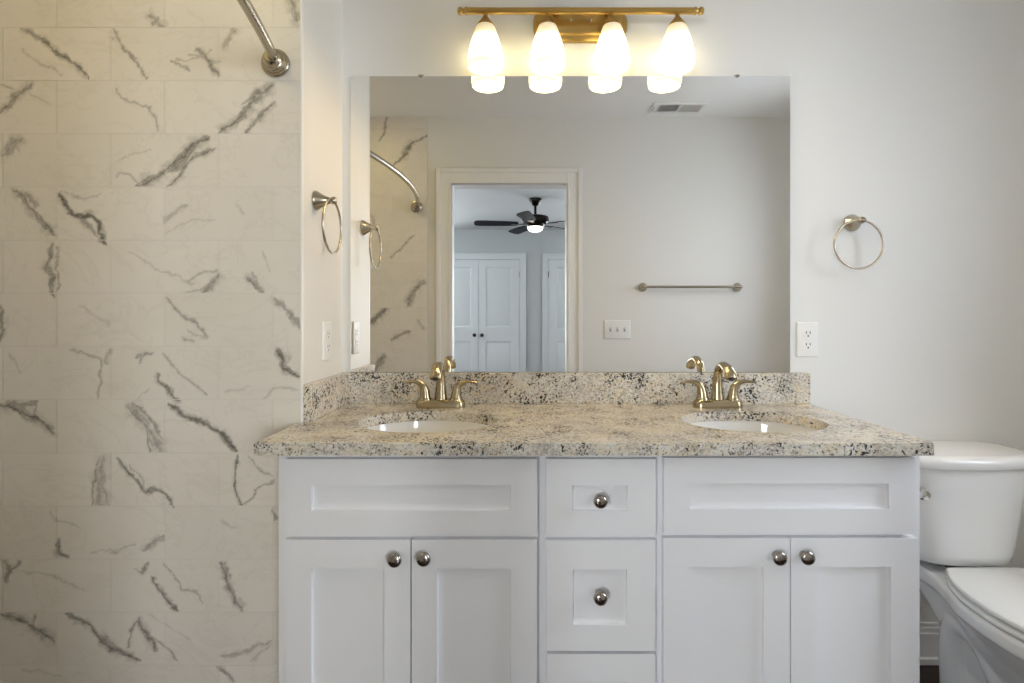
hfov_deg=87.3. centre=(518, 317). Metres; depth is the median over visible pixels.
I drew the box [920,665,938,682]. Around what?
floor
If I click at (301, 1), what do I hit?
trim
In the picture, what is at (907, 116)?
wall
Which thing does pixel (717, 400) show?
faucet
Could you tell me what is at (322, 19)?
wall
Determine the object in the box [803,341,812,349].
receptacle
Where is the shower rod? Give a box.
[237,0,289,76]
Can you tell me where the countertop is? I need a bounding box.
[254,404,933,455]
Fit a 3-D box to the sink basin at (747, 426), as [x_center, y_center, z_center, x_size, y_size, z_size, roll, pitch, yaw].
[0.645,0.389,1.488,0.418,0.150,0.331,0,0,0]
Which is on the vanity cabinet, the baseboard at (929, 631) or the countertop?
the countertop
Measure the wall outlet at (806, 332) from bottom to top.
0.117 m
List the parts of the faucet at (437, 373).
handle, spout, plate, handle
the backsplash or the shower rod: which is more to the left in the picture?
the shower rod
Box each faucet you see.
[403,362,477,408]
[681,362,756,408]
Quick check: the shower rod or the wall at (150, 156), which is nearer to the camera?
the shower rod
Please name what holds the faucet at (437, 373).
on the countertop
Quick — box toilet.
[920,440,1023,682]
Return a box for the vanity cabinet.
[279,456,919,682]
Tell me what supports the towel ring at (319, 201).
attached to the wall at (322, 19)
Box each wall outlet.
[322,322,331,360]
[796,322,817,356]
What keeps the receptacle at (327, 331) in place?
attached to the wall outlet at (326, 326)
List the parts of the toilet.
tank, tank lid, bowl, seat, seat lid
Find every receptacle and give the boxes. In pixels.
[326,330,329,338]
[326,343,329,351]
[803,329,812,337]
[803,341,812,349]
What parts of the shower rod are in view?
rod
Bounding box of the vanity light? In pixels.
[457,7,703,75]
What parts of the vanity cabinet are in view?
door, knob, knob, door, drawer, knob, knob, drawer, drawer, door, knob, knob, door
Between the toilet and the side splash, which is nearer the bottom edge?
the toilet
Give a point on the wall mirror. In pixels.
(498, 223)
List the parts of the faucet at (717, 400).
handle, plate, spout, handle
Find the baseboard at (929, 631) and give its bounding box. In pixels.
[920,622,939,664]
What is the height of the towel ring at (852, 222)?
0.190 m
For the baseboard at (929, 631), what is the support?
attached to the wall at (907, 116)
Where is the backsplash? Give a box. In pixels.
[348,372,809,403]
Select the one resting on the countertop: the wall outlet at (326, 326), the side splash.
the side splash
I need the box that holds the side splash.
[303,372,348,421]
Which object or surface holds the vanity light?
attached to the wall at (907, 116)
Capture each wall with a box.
[0,0,299,682]
[303,0,341,384]
[342,0,1023,621]
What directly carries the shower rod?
attached to the wall at (150, 156)
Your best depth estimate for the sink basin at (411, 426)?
1.63 m
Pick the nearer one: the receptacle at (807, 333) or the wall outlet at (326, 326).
the wall outlet at (326, 326)
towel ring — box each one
[312,190,341,253]
[833,214,884,269]
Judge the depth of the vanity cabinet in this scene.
1.25 m
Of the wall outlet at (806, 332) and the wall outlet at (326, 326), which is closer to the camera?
the wall outlet at (326, 326)
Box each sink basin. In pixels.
[366,421,488,432]
[691,421,815,432]
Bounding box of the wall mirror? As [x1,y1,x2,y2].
[350,74,789,371]
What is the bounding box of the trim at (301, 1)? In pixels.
[300,0,302,422]
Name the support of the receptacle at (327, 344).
attached to the wall outlet at (326, 326)

